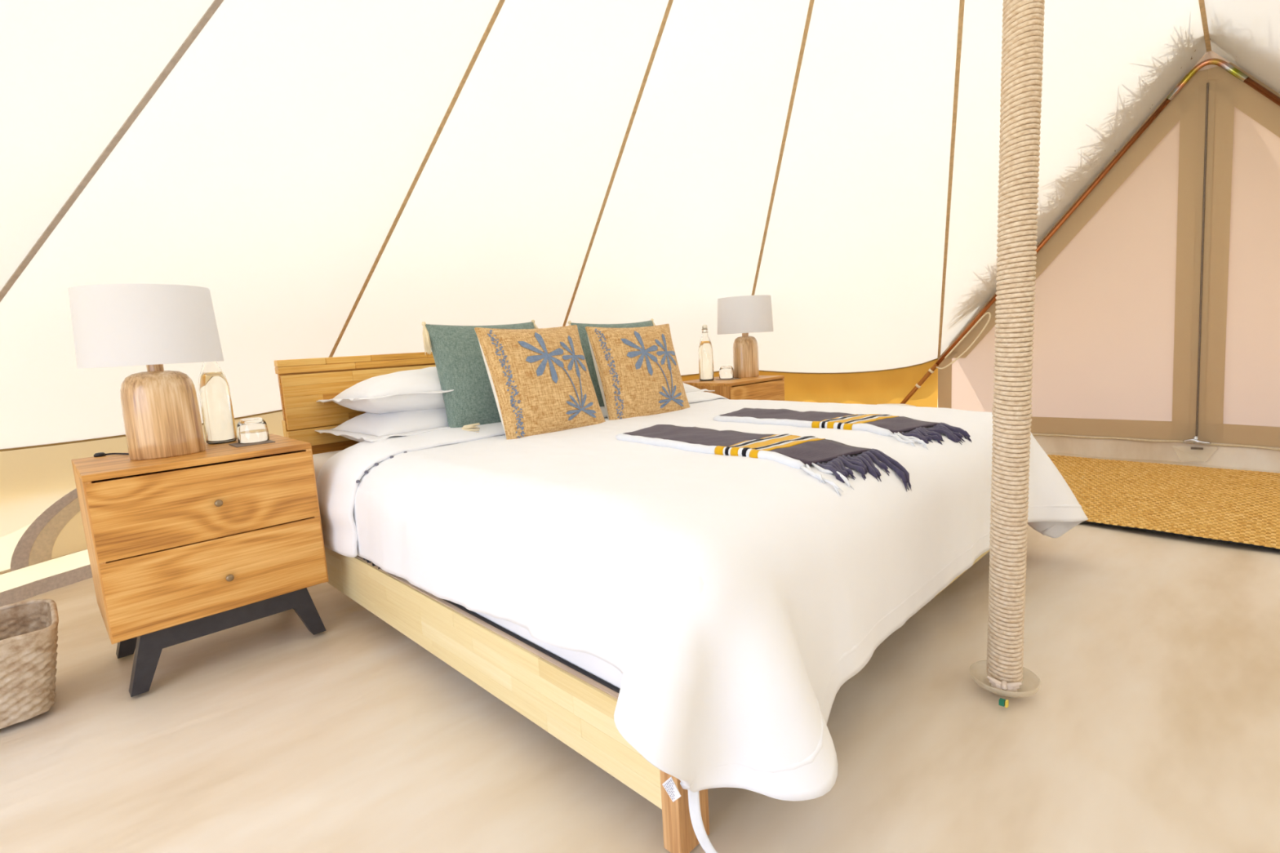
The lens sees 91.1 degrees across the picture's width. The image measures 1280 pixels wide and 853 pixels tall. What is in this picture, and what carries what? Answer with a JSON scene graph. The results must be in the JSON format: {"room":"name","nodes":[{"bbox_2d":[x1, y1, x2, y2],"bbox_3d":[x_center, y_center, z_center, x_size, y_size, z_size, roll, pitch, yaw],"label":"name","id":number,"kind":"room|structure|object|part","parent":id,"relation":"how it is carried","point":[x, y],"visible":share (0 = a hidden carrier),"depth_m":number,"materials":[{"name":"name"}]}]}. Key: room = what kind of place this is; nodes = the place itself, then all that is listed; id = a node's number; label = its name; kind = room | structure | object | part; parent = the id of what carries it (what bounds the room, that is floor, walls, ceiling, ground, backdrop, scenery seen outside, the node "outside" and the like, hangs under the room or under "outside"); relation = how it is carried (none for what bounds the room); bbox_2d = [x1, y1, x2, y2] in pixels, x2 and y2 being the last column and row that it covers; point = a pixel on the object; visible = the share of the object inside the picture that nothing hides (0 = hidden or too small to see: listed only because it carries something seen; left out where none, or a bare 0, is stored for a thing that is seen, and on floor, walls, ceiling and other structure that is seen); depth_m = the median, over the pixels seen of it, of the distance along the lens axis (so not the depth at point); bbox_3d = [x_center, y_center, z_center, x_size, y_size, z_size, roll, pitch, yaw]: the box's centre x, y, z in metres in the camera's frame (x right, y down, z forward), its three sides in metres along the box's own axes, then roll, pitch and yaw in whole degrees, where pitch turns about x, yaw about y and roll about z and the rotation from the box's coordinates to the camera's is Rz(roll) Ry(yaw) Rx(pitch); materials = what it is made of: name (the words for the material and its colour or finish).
{"room":"tent interior","nodes":[
{"label":"tent interior","id":0,"kind":"room"},
{"bbox_2d":[0,409,284,606],"bbox_3d":[-2.171,0.405,1.941,0.434,0.621,2.926,-2,8,11],"label":"wall","id":1,"kind":"structure","parent":0,"point":[33,478],"depth_m":2.32,"materials":[{"name":"fabric"}]},
{"bbox_2d":[10,488,87,571],"bbox_3d":[-2.005,0.263,2.786,0.072,0.331,1.251,1,9,27],"label":"window","id":2,"kind":"structure","parent":1,"relation":"in","point":[59,531],"depth_m":2.36,"materials":[{"name":"fabric"}]},
{"bbox_2d":[0,0,1279,448],"bbox_3d":[0.704,-1.170,1.149,6.120,2.542,6.255,-11,11,-44],"label":"ceiling","id":3,"kind":"structure","parent":0,"point":[340,178],"depth_m":2.53,"materials":[{"name":"fabric"}]},
{"bbox_3d":[-1.009,-1.131,1.407,3.136,2.508,1.408,-5,8,-16],"label":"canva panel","id":4,"kind":"part","parent":3,"relation":"part of","materials":[{"name":"white fabric"}]},
{"bbox_3d":[-1.037,-1.163,1.645,1.800,2.508,3.104,-11,11,-44],"label":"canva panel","id":5,"kind":"part","parent":3,"relation":"part of","materials":[{"name":"white fabric"}]},
{"bbox_3d":[-0.193,-1.323,2.468,1.421,2.508,3.104,-11,11,-44],"label":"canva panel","id":6,"kind":"part","parent":3,"relation":"part of","materials":[{"name":"white fabric"}]},
{"bbox_3d":[0.598,-1.420,2.854,1.332,2.508,3.139,-7,9,-25],"label":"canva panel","id":7,"kind":"part","parent":3,"relation":"part of","materials":[{"name":"white fabric"}]},
{"bbox_3d":[1.302,-1.424,2.737,1.281,2.542,3.150,-3,8,-1],"label":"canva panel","id":8,"kind":"part","parent":3,"relation":"part of","materials":[{"name":"white fabric"}]},
{"bbox_3d":[1.387,-1.450,2.610,3.053,2.465,1.240,-11,11,-44],"label":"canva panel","id":9,"kind":"part","parent":3,"relation":"part of","materials":[{"name":"white fabric"}]},
{"bbox_3d":[2.266,-1.374,1.724,3.053,2.465,1.400,-11,11,-44],"label":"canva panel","id":10,"kind":"part","parent":3,"relation":"part of","materials":[{"name":"white fabric"}]},
{"bbox_2d":[0,452,1279,852],"bbox_3d":[0.816,0.597,1.407,6.485,0.018,6.485,-11,11,-44],"label":"floor","id":11,"kind":"structure","parent":0,"point":[1144,717],"depth_m":1.29,"materials":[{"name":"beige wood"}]},
{"bbox_2d":[0,599,58,728],"bbox_3d":[-1.633,0.598,1.464,0.431,0.214,0.311,-11,11,-44],"label":"woven basket","id":12,"kind":"object","parent":11,"relation":"on","point":[28,629],"visible":1,"depth_m":1.48,"materials":[{"name":"beige wicker"}]},
{"bbox_2d":[71,434,328,697],"bbox_3d":[-1.238,0.353,1.804,0.500,0.572,0.410,-11,11,-44],"label":"nightstand","id":13,"kind":"object","parent":11,"relation":"on","point":[182,548],"visible":0.98,"depth_m":1.64,"materials":[{"name":"brown wood"}]},
{"bbox_3d":[-1.421,0.317,1.635,0.016,0.402,0.388,-11,11,-44],"label":"panel","id":14,"kind":"part","parent":13,"relation":"part of","materials":[{"name":"brown wood"}]},
{"bbox_2d":[93,452,105,457],"bbox_3d":[-1.522,0.079,1.767,0.026,0.010,0.026,-11,11,-44],"label":"plug","id":15,"kind":"object","parent":13,"relation":"on","point":[100,454],"visible":1,"depth_m":1.76,"materials":[{"name":"black plastic"}]},
{"bbox_2d":[105,453,128,455],"bbox_3d":[-1.447,0.077,1.762,0.151,0.005,0.019,-1,8,12],"label":"lamp cord","id":16,"kind":"object","parent":13,"relation":"on","point":[106,453],"visible":0.64,"depth_m":1.77,"materials":[{"name":"black fabric"}]},
{"bbox_3d":[-1.335,0.550,1.942,0.462,0.153,0.045,-11,11,-44],"label":"leg frame","id":17,"kind":"part","parent":13,"relation":"part of","materials":[{"name":"black metal"}]},
{"bbox_2d":[68,284,223,460],"bbox_3d":[-1.308,-0.143,1.695,0.314,0.446,0.314,-11,11,-44],"label":"table lamp","id":18,"kind":"object","parent":13,"relation":"on","point":[153,326],"visible":1,"depth_m":1.61,"materials":[{"name":"white fabric"}]},
{"bbox_3d":[-1.314,-0.265,1.678,0.314,0.199,0.314,-11,11,-44],"label":"lamp shade","id":19,"kind":"part","parent":18,"relation":"part of","materials":[{"name":"fabric"}]},
{"bbox_3d":[-1.382,0.265,1.935,0.468,0.386,0.012,-11,11,-44],"label":"panel","id":20,"kind":"part","parent":13,"relation":"part of","materials":[{"name":"brown wood"}]},
{"bbox_3d":[-1.124,0.198,1.657,0.493,0.193,0.019,-11,11,-44],"label":"drawer","id":21,"kind":"part","parent":13,"relation":"part of","materials":[{"name":"brown wood"}]},
{"bbox_3d":[-1.113,0.394,1.684,0.493,0.197,0.019,-11,11,-44],"label":"drawer","id":22,"kind":"part","parent":13,"relation":"part of","materials":[{"name":"brown wood"}]},
{"bbox_2d":[198,361,236,444],"bbox_3d":[-1.296,-0.102,1.912,0.080,0.304,0.080,-11,11,-44],"label":"water bottle","id":23,"kind":"object","parent":13,"relation":"on","point":[214,389],"visible":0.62,"depth_m":1.89,"materials":[{"name":"clear glass"}]},
{"bbox_3d":[-1.107,0.201,1.647,0.020,0.020,0.020,-11,11,-44],"label":"knob","id":24,"kind":"part","parent":13,"relation":"part of","materials":[{"name":"grey metal"}]},
{"bbox_3d":[-1.240,0.475,1.830,0.468,0.016,0.385,-11,11,-44],"label":"panel","id":25,"kind":"part","parent":13,"relation":"part of","materials":[{"name":"brown wood"}]},
{"bbox_3d":[-1.126,0.569,1.731,0.462,0.153,0.045,-11,11,-44],"label":"leg frame","id":26,"kind":"part","parent":13,"relation":"part of","materials":[{"name":"black metal"}]},
{"bbox_3d":[-1.096,0.403,1.675,0.020,0.020,0.020,-11,11,-44],"label":"knob","id":27,"kind":"part","parent":13,"relation":"part of","materials":[{"name":"grey metal"}]},
{"bbox_2d":[228,440,275,447],"bbox_3d":[-1.153,0.049,1.864,0.100,0.003,0.100,-11,11,-44],"label":"coaster","id":28,"kind":"object","parent":13,"relation":"on","point":[236,445],"visible":0.76,"depth_m":1.84,"materials":[{"name":"stone"}]},
{"bbox_2d":[236,417,269,443],"bbox_3d":[-1.165,0.010,1.887,0.081,0.069,0.081,-11,11,-44],"label":"candle jar","id":29,"kind":"object","parent":28,"relation":"on","point":[249,430],"visible":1,"depth_m":1.86,"materials":[{"name":"clear glass"}]},
{"bbox_3d":[-1.078,0.252,1.970,0.016,0.402,0.388,-11,11,-44],"label":"panel","id":30,"kind":"part","parent":13,"relation":"part of","materials":[{"name":"brown wood"}]},
{"bbox_2d":[273,351,989,852],"bbox_3d":[0.040,0.102,2.233,1.843,0.812,1.870,-11,11,-44],"label":"frame","id":31,"kind":"object","parent":11,"relation":"on","point":[578,710],"visible":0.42,"depth_m":1.41,"materials":[{"name":"brown wood"}]},
{"bbox_3d":[-1.234,0.272,2.277,0.040,0.600,0.038,-11,11,-44],"label":"headboard post","id":32,"kind":"part","parent":31,"relation":"part of","materials":[{"name":"brown wood"}]},
{"bbox_3d":[-0.588,-0.075,2.843,1.833,0.062,0.022,-11,11,-44],"label":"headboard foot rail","id":33,"kind":"part","parent":31,"relation":"part of","materials":[{"name":"brown wood"}]},
{"bbox_3d":[-0.601,-0.028,2.865,1.831,0.585,0.018,-11,11,-44],"label":"headboard","id":34,"kind":"part","parent":31,"relation":"part of","materials":[{"name":"brown wood"}]},
{"bbox_2d":[312,449,704,693],"bbox_3d":[0.073,0.194,2.209,1.821,0.317,1.853,-11,11,-44],"label":"mattress","id":35,"kind":"object","parent":31,"relation":"on","point":[597,669],"visible":0.03,"depth_m":1.18,"materials":[{"name":"white fabric"}]},
{"bbox_2d":[315,408,450,442],"bbox_3d":[-0.775,-0.015,2.342,0.471,0.178,0.671,4,11,43],"label":"pillow","id":36,"kind":"object","parent":35,"relation":"on","point":[369,427],"visible":0.46,"depth_m":2.12,"materials":[{"name":"fabric"}]},
{"bbox_2d":[316,366,453,413],"bbox_3d":[-0.780,-0.131,2.331,0.670,0.180,0.470,-10,11,-42],"label":"pillow","id":37,"kind":"object","parent":36,"relation":"on","point":[418,389],"visible":0.48,"depth_m":2.12,"materials":[{"name":"fabric"}]},
{"bbox_2d":[683,382,715,393],"bbox_3d":[-0.036,-0.150,3.046,0.670,0.176,0.470,-10,10,-41],"label":"pillow","id":38,"kind":"object","parent":35,"relation":"on","point":[687,388],"visible":0.09,"depth_m":3.06,"materials":[{"name":"fabric"}]},
{"bbox_2d":[315,391,1088,852],"bbox_3d":[0.240,0.238,2.093,2.115,0.546,1.791,-11,11,-44],"label":"duvet","id":39,"kind":"object","parent":35,"relation":"on","point":[585,540],"visible":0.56,"depth_m":1.22,"materials":[{"name":"white fabric"}]},
{"bbox_2d":[421,320,538,432],"bbox_3d":[-0.511,-0.182,2.294,0.227,0.415,0.512,4,11,42],"label":"cushion","id":40,"kind":"object","parent":39,"relation":"on","point":[460,363],"visible":0.5,"depth_m":2.17,"materials":[{"name":"fabric"}]},
{"bbox_2d":[474,324,605,439],"bbox_3d":[-0.346,-0.162,2.219,0.204,0.389,0.451,4,11,42],"label":"cushion","id":41,"kind":"object","parent":39,"relation":"on","point":[540,380],"visible":0.93,"depth_m":2.13,"materials":[{"name":"fabric"}]},
{"bbox_2d":[487,329,524,438],"bbox_3d":[-0.434,-0.146,2.063,0.027,0.380,0.043,-22,-7,43],"label":"print","id":42,"kind":"object","parent":41,"relation":"attached to","point":[504,372],"depth_m":2.06},
{"bbox_2d":[518,332,595,420],"bbox_3d":[-0.274,-0.182,2.216,0.032,0.336,0.292,-22,-7,43],"label":"print","id":43,"kind":"object","parent":41,"relation":"attached to","point":[554,365],"depth_m":2.19},
{"bbox_2d":[567,318,655,406],"bbox_3d":[-0.058,-0.255,2.713,0.511,0.419,0.214,-10,11,-41],"label":"cushion","id":44,"kind":"object","parent":39,"relation":"on","point":[583,335],"visible":0.23,"depth_m":2.59,"materials":[{"name":"fabric"}]},
{"bbox_2d":[585,324,689,420],"bbox_3d":[-0.006,-0.219,2.567,0.454,0.394,0.194,-10,10,-39],"label":"cushion","id":45,"kind":"object","parent":39,"relation":"on","point":[637,371],"visible":0.95,"depth_m":2.48,"materials":[{"name":"fabric"}]},
{"bbox_2d":[595,328,623,419],"bbox_3d":[-0.110,-0.201,2.420,0.043,0.380,0.026,-10,-7,-41],"label":"print","id":46,"kind":"object","parent":45,"relation":"attached to","point":[606,356],"depth_m":2.42},
{"bbox_2d":[621,330,683,408],"bbox_3d":[0.066,-0.236,2.557,0.292,0.336,0.033,-10,-7,-41],"label":"print","id":47,"kind":"object","parent":45,"relation":"attached to","point":[649,357],"depth_m":2.53},
{"bbox_2d":[663,779,674,799],"bbox_3d":[0.047,0.538,0.929,0.001,0.033,0.037,-10,10,-39],"label":"tag","id":48,"kind":"object","parent":39,"relation":"attached to","point":[668,785],"depth_m":0.93,"materials":[{"name":"white paper"}]},
{"bbox_2d":[615,424,911,496],"bbox_3d":[0.275,0.078,1.712,0.332,0.100,0.880,-9,10,-36],"label":"fringed throw","id":49,"kind":"object","parent":39,"relation":"on","point":[795,451],"visible":0.97,"depth_m":1.57,"materials":[{"name":"fabric"}]},
{"bbox_2d":[713,408,972,449],"bbox_3d":[0.585,0.006,2.026,0.356,0.073,0.851,-11,11,-44],"label":"fringed throw","id":50,"kind":"object","parent":39,"relation":"on","point":[888,425],"visible":0.91,"depth_m":1.94,"materials":[{"name":"fabric"}]},
{"bbox_3d":[0.071,0.572,1.012,0.072,0.217,0.038,-11,11,-44],"label":"leg","id":51,"kind":"part","parent":31,"relation":"part of","materials":[{"name":"brown wood"}]},
{"bbox_3d":[0.697,0.424,1.622,1.691,0.125,0.026,-11,11,-44],"label":"foot rail","id":52,"kind":"part","parent":31,"relation":"part of","materials":[{"name":"beige wood"}]},
{"bbox_2d":[682,375,784,400],"bbox_3d":[0.518,0.019,3.517,0.500,0.572,0.410,-11,11,-44],"label":"nightstand","id":53,"kind":"object","parent":11,"relation":"on","point":[761,387],"visible":0.13,"depth_m":3.34,"materials":[{"name":"brown wood"}]},
{"bbox_2d":[697,324,714,381],"bbox_3d":[0.359,-0.403,3.433,0.080,0.304,0.080,-11,11,-44],"label":"water bottle","id":54,"kind":"object","parent":53,"relation":"on","point":[705,348],"visible":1,"depth_m":3.41,"materials":[{"name":"clear glass"}]},
{"bbox_3d":[0.335,-0.017,3.348,0.016,0.402,0.388,-11,11,-44],"label":"panel","id":55,"kind":"part","parent":53,"relation":"part of","materials":[{"name":"brown wood"}]},
{"bbox_2d":[717,377,741,380],"bbox_3d":[0.487,-0.262,3.463,0.100,0.003,0.100,-11,11,-44],"label":"coaster","id":56,"kind":"object","parent":53,"relation":"on","point":[731,378],"visible":0.8,"depth_m":3.44,"materials":[{"name":"stone"}]},
{"bbox_2d":[719,365,733,378],"bbox_3d":[0.484,-0.305,3.512,0.081,0.069,0.081,-11,11,-44],"label":"tumbler","id":57,"kind":"object","parent":56,"relation":"on","point":[725,371],"visible":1,"depth_m":3.48,"materials":[{"name":"clear glass"}]},
{"bbox_2d":[717,294,773,377],"bbox_3d":[0.597,-0.506,3.558,0.314,0.446,0.314,-11,11,-44],"label":"table lamp","id":58,"kind":"object","parent":53,"relation":"on","point":[744,314],"visible":0.99,"depth_m":3.44,"materials":[{"name":"white fabric"}]},
{"bbox_3d":[0.591,-0.628,3.541,0.314,0.199,0.314,-11,11,-44],"label":"lamp shade","id":59,"kind":"part","parent":58,"relation":"part of","materials":[{"name":"fabric"}]},
{"bbox_3d":[0.632,-0.136,3.369,0.493,0.193,0.019,-11,11,-44],"label":"drawer","id":60,"kind":"part","parent":53,"relation":"part of","materials":[{"name":"brown wood"}]},
{"bbox_3d":[0.678,-0.082,3.682,0.016,0.402,0.388,-11,11,-44],"label":"panel","id":61,"kind":"part","parent":53,"relation":"part of","materials":[{"name":"brown wood"}]},
{"bbox_2d":[876,403,915,406],"bbox_3d":[1.654,0.002,4.147,0.418,0.311,0.259,-2,8,11],"label":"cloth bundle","id":62,"kind":"object","parent":11,"relation":"on","point":[890,403],"visible":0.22,"depth_m":4.09,"materials":[{"name":"fabric"}]},
{"bbox_2d":[986,0,1044,707],"bbox_3d":[0.734,-0.918,1.196,0.138,3.038,0.138,-6,8,-19],"label":"tent pole","id":63,"kind":"object","parent":11,"relation":"on","point":[1023,24],"visible":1,"depth_m":1.27,"materials":[{"name":"beige fabric"}]},
{"bbox_2d":[899,57,1279,404],"bbox_3d":[2.854,-0.805,3.152,0.338,2.069,3.486,-10,11,-42],"label":"pole","id":64,"kind":"object","parent":11,"relation":"on","point":[1224,64],"visible":0.94,"depth_m":3.39,"materials":[{"name":"orange metal"}]},
{"bbox_2d":[936,311,991,369],"bbox_3d":[2.031,-0.537,3.970,0.032,0.350,0.339,-10,10,-39],"label":"loop","id":65,"kind":"object","parent":64,"relation":"attached to","point":[987,313],"visible":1,"depth_m":3.93,"materials":[{"name":"beige fabric"}]},
{"bbox_2d":[937,50,1279,471],"bbox_3d":[2.897,-0.833,3.219,0.236,2.155,2.632,-10,11,-42],"label":"door","id":66,"kind":"structure","parent":64,"relation":"attached to","point":[1157,315],"depth_m":3.40,"materials":[{"name":"fabric"}]},
{"bbox_3d":[2.464,-0.947,3.694,1.325,2.015,0.082,4,11,41],"label":"panel","id":67,"kind":"part","parent":66,"relation":"part of","materials":[{"name":"fabric"}]},
{"bbox_3d":[2.970,0.157,3.376,0.158,0.146,2.632,-10,11,-42],"label":"sill","id":68,"kind":"part","parent":66,"relation":"part of","materials":[{"name":"beige fabric"}]},
{"bbox_3d":[3.331,-0.864,2.763,0.084,2.015,1.367,-9,10,-35],"label":"panel","id":69,"kind":"part","parent":66,"relation":"part of","materials":[{"name":"fabric"}]},
{"bbox_2d":[1047,454,1279,550],"bbox_3d":[2.576,0.316,2.600,1.397,0.018,2.140,-11,11,-44],"label":"floor mat","id":70,"kind":"object","parent":11,"relation":"on","point":[1235,506],"visible":0.73,"depth_m":2.72,"materials":[{"name":"wicker"}]},
{"bbox_2d":[680,371,719,381],"bbox_3d":[-0.584,0.023,4.062,2.794,0.621,0.402,-7,9,-26],"label":"wall","id":71,"kind":"structure","parent":0,"point":[693,376],"depth_m":4.41,"materials":[{"name":"fabric"}]},
{"bbox_2d":[759,358,937,407],"bbox_3d":[1.373,-0.140,4.425,1.364,0.634,0.178,-1,8,13],"label":"wall","id":72,"kind":"structure","parent":0,"point":[888,386],"depth_m":4.35,"materials":[{"name":"fabric"}]}
]}

